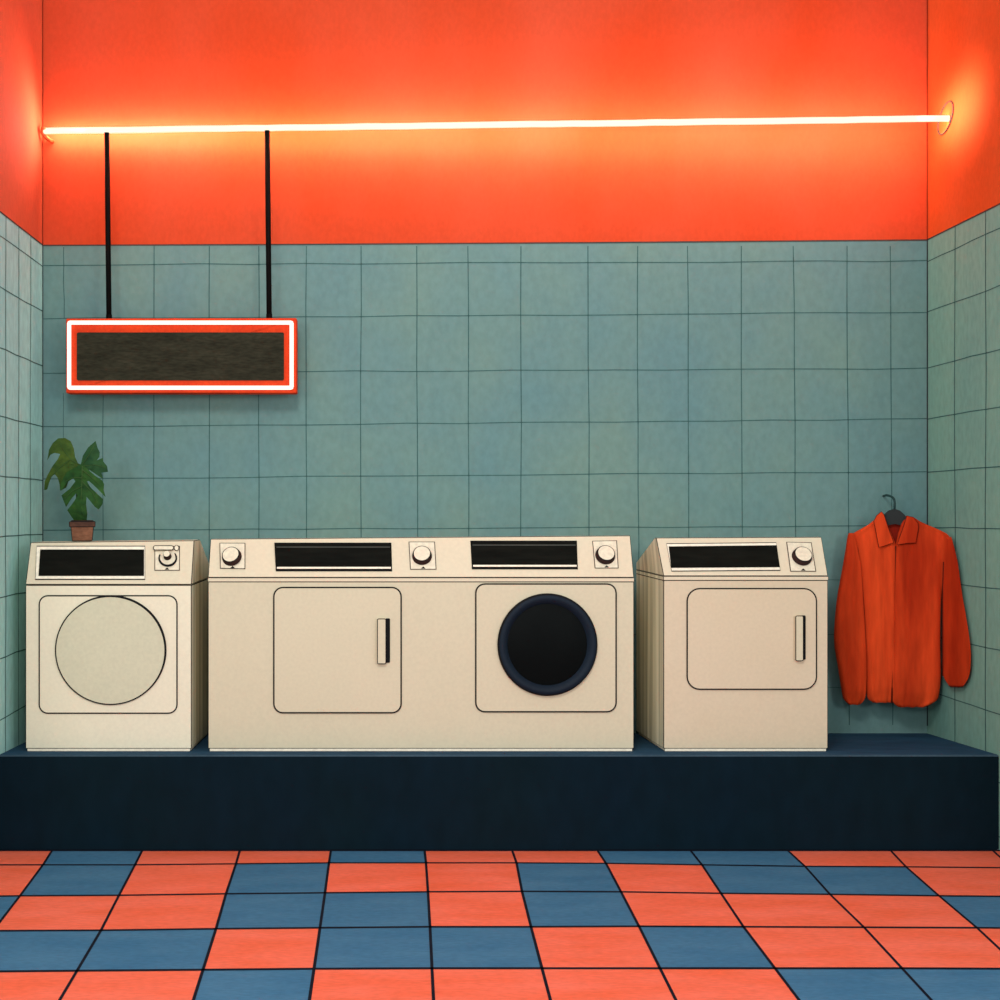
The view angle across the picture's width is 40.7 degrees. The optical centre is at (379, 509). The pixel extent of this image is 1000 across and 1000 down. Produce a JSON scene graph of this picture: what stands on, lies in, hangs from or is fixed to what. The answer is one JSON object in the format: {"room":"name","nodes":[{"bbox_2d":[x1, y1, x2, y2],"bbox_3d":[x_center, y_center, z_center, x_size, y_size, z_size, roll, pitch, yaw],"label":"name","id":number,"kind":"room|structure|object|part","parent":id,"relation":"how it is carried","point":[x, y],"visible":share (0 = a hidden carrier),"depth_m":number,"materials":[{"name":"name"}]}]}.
{"room":"laundry","nodes":[
{"label":"laundry","id":0,"kind":"room"},
{"bbox_2d":[0,0,42,753],"bbox_3d":[-1.757,-0.828,5.645,0.102,4.700,2.490,0,0,0],"label":"wall","id":1,"kind":"structure","parent":0,"point":[21,21],"depth_m":6.33,"materials":[{"name":"teal tile"}]},
{"bbox_2d":[43,0,926,732],"bbox_3d":[0.534,-0.828,6.839,4.485,4.700,0.102,0,0,0],"label":"wall","id":2,"kind":"structure","parent":0,"point":[645,334],"depth_m":6.79,"materials":[{"name":"teal tile"}]},
{"bbox_2d":[40,101,953,142],"bbox_3d":[0.539,-1.919,6.663,4.478,0.145,0.182,0,0,3],"label":"tube","id":3,"kind":"object","parent":2,"relation":"attached to","point":[923,118],"visible":1,"depth_m":6.60,"materials":[{"name":"white glass"}]},
{"bbox_2d":[66,130,297,394],"bbox_3d":[-0.979,-1.230,6.640,1.135,1.308,0.129,0,0,0],"label":"sign","id":4,"kind":"object","parent":3,"relation":"hanging from","point":[108,356],"visible":1,"depth_m":6.60,"materials":[{"name":"plastic"}]},
{"bbox_3d":[-1.354,-1.415,6.668,0.026,0.937,0.077,0,0,-24],"label":"hanging rod","id":5,"kind":"part","parent":4,"relation":"part of","materials":[{"name":"metal"}]},
{"bbox_3d":[-0.983,-0.756,6.598,1.020,0.236,0.003,0,0,0],"label":"dark panel","id":6,"kind":"part","parent":4,"relation":"part of","materials":[{"name":"stone"}]},
{"bbox_3d":[-0.555,-1.417,6.652,0.026,0.935,0.043,0,0,-39],"label":"hanging rod","id":7,"kind":"part","parent":4,"relation":"part of","materials":[{"name":"metal"}]},
{"bbox_2d":[883,494,905,524],"bbox_3d":[2.574,0.030,6.693,0.366,0.220,0.164,0,0,19],"label":"clothes hanger","id":8,"kind":"object","parent":2,"relation":"hanging from","point":[894,516],"visible":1,"depth_m":6.62,"materials":[{"name":"black plastic"}]},
{"bbox_2d":[834,511,970,706],"bbox_3d":[2.591,0.489,6.561,0.664,0.966,0.268,0,0,41],"label":"shirt","id":9,"kind":"object","parent":8,"relation":"hanging from","point":[894,579],"visible":1,"depth_m":6.59,"materials":[{"name":"fabric"}]},
{"bbox_3d":[2.445,0.500,6.651,0.224,0.911,0.055,0,0,19],"label":"panel","id":10,"kind":"part","parent":9,"relation":"part of","materials":[{"name":"fabric"}]},
{"bbox_3d":[2.567,0.486,6.649,0.425,0.913,0.039,0,0,21],"label":"panel","id":11,"kind":"part","parent":9,"relation":"part of","materials":[{"name":"fabric"}]},
{"bbox_3d":[2.661,0.505,6.572,0.281,0.935,0.097,0,0,35],"label":"panel","id":12,"kind":"part","parent":9,"relation":"part of","materials":[{"name":"fabric"}]},
{"bbox_2d":[0,849,999,999],"bbox_3d":[0.532,1.571,4.395,4.499,0.101,4.790,0,0,0],"label":"floor","id":13,"kind":"structure","parent":0,"point":[76,924],"depth_m":4.94,"materials":[{"name":"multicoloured tile"}]},
{"bbox_2d":[0,733,998,848],"bbox_3d":[0.532,1.309,6.394,4.476,0.423,0.788,0,0,0],"label":"platform","id":14,"kind":"object","parent":13,"relation":"on","point":[866,790],"visible":0.86,"depth_m":6.00,"materials":[{"name":"blue paint"}]},
{"bbox_2d":[26,540,208,750],"bbox_3d":[-1.240,0.635,6.437,0.758,0.987,0.666,0,0,0],"label":"laundry machine","id":15,"kind":"object","parent":14,"relation":"on","point":[117,631],"visible":0.98,"depth_m":6.12,"materials":[{"name":"beige metal"}]},
{"bbox_2d":[44,438,107,540],"bbox_3d":[-1.439,-0.098,6.304,0.313,0.487,0.134,0,0,0],"label":"potted plant","id":16,"kind":"object","parent":15,"relation":"on","point":[66,468],"visible":1,"depth_m":6.29,"materials":[{"name":"green plant"}]},
{"bbox_3d":[-1.400,0.111,6.300,0.106,0.069,0.090,0,0,-12],"label":"pot","id":17,"kind":"part","parent":16,"relation":"part of","materials":[{"name":"ceramic"}]},
{"bbox_3d":[-1.332,0.242,6.163,0.514,0.151,0.072,0,0,0],"label":"display frame","id":18,"kind":"part","parent":15,"relation":"part of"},
{"bbox_3d":[-1.241,0.659,6.118,0.628,0.535,0.004,0,0,0],"label":"door panel","id":19,"kind":"part","parent":15,"relation":"part of","materials":[{"name":"beige metal"}]},
{"bbox_3d":[-1.229,0.639,6.112,0.498,0.491,0.008,0,0,0],"label":"round door","id":20,"kind":"part","parent":15,"relation":"part of","materials":[{"name":"metal"}]},
{"bbox_3d":[-0.998,0.176,6.181,0.092,0.022,0.016,0,0,0],"label":"lever","id":21,"kind":"part","parent":15,"relation":"part of","materials":[{"name":"beige plastic"}]},
{"bbox_3d":[-0.980,0.222,6.172,0.121,0.110,0.054,0,0,0],"label":"dial plate","id":22,"kind":"part","parent":15,"relation":"part of","materials":[{"name":"white plastic"}]},
{"bbox_3d":[-0.978,0.209,6.158,0.036,0.045,0.046,0,0,0],"label":"knob","id":23,"kind":"part","parent":15,"relation":"part of","materials":[{"name":"beige plastic"}]},
{"bbox_2d":[208,535,633,750],"bbox_3d":[0.187,0.624,6.428,1.948,1.010,0.684,0,0,0],"label":"laundry machine","id":24,"kind":"object","parent":14,"relation":"on","point":[501,643],"visible":1,"depth_m":6.12,"materials":[{"name":"beige metal"}]},
{"bbox_3d":[-0.681,0.212,6.151,0.091,0.087,0.068,0,0,0],"label":"knob","id":25,"kind":"part","parent":24,"relation":"part of","materials":[{"name":"beige plastic"}]},
{"bbox_3d":[-0.679,0.212,6.165,0.121,0.117,0.060,0,0,0],"label":"dial plate","id":26,"kind":"part","parent":24,"relation":"part of","materials":[{"name":"white plastic"}]},
{"bbox_3d":[-0.194,0.639,6.117,0.580,0.571,0.005,0,0,0],"label":"door","id":27,"kind":"part","parent":24,"relation":"part of","materials":[{"name":"beige metal"}]},
{"bbox_3d":[0.007,0.597,6.103,0.038,0.203,0.022,0,0,0],"label":"handle","id":28,"kind":"part","parent":24,"relation":"part of","materials":[{"name":"beige ceramic"}]},
{"bbox_3d":[0.193,0.208,6.153,0.092,0.087,0.067,0,0,0],"label":"knob","id":29,"kind":"part","parent":24,"relation":"part of","materials":[{"name":"beige plastic"}]},
{"bbox_3d":[0.195,0.210,6.166,0.122,0.125,0.064,0,0,0],"label":"dial plate","id":30,"kind":"part","parent":24,"relation":"part of","materials":[{"name":"white plastic"}]},
{"bbox_3d":[0.757,0.629,6.117,0.639,0.582,0.005,0,0,0],"label":"door","id":31,"kind":"part","parent":24,"relation":"part of","materials":[{"name":"beige metal"}]},
{"bbox_3d":[0.763,0.613,6.101,0.370,0.380,0.021,0,0,0],"label":"porthole glass","id":32,"kind":"part","parent":24,"relation":"part of","materials":[{"name":"black glass"}]},
{"bbox_3d":[1.036,0.206,6.154,0.092,0.087,0.067,0,0,0],"label":"knob","id":33,"kind":"part","parent":24,"relation":"part of","materials":[{"name":"beige plastic"}]},
{"bbox_3d":[1.039,0.204,6.169,0.111,0.125,0.064,0,0,0],"label":"dial plate","id":34,"kind":"part","parent":24,"relation":"part of","materials":[{"name":"white plastic"}]},
{"bbox_2d":[636,537,827,750],"bbox_3d":[1.663,0.627,6.431,0.768,1.004,0.679,0,0,0],"label":"laundry machine","id":35,"kind":"object","parent":14,"relation":"on","point":[732,632],"visible":1,"depth_m":6.12,"materials":[{"name":"beige metal"}]},
{"bbox_3d":[1.578,0.215,6.162,0.507,0.130,0.069,0,0,0],"label":"display frame","id":36,"kind":"part","parent":35,"relation":"part of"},
{"bbox_3d":[1.697,0.588,6.117,0.589,0.459,0.005,0,0,0],"label":"door","id":37,"kind":"part","parent":35,"relation":"part of","materials":[{"name":"beige metal"}]},
{"bbox_3d":[1.907,0.584,6.103,0.033,0.203,0.022,0,0,0],"label":"handle","id":38,"kind":"part","parent":35,"relation":"part of","materials":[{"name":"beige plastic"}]},
{"bbox_3d":[1.936,0.215,6.162,0.115,0.133,0.071,0,0,0],"label":"dial plate","id":39,"kind":"part","parent":35,"relation":"part of","materials":[{"name":"white plastic"}]},
{"bbox_3d":[1.939,0.211,6.150,0.092,0.086,0.069,0,0,0],"label":"knob","id":40,"kind":"part","parent":35,"relation":"part of","materials":[{"name":"beige plastic"}]},
{"bbox_2d":[927,0,999,849],"bbox_3d":[2.821,-0.828,5.645,0.102,4.700,2.490,0,0,0],"label":"wall","id":41,"kind":"structure","parent":0,"point":[963,36],"depth_m":6.32,"materials":[{"name":"teal tile"}]}
]}

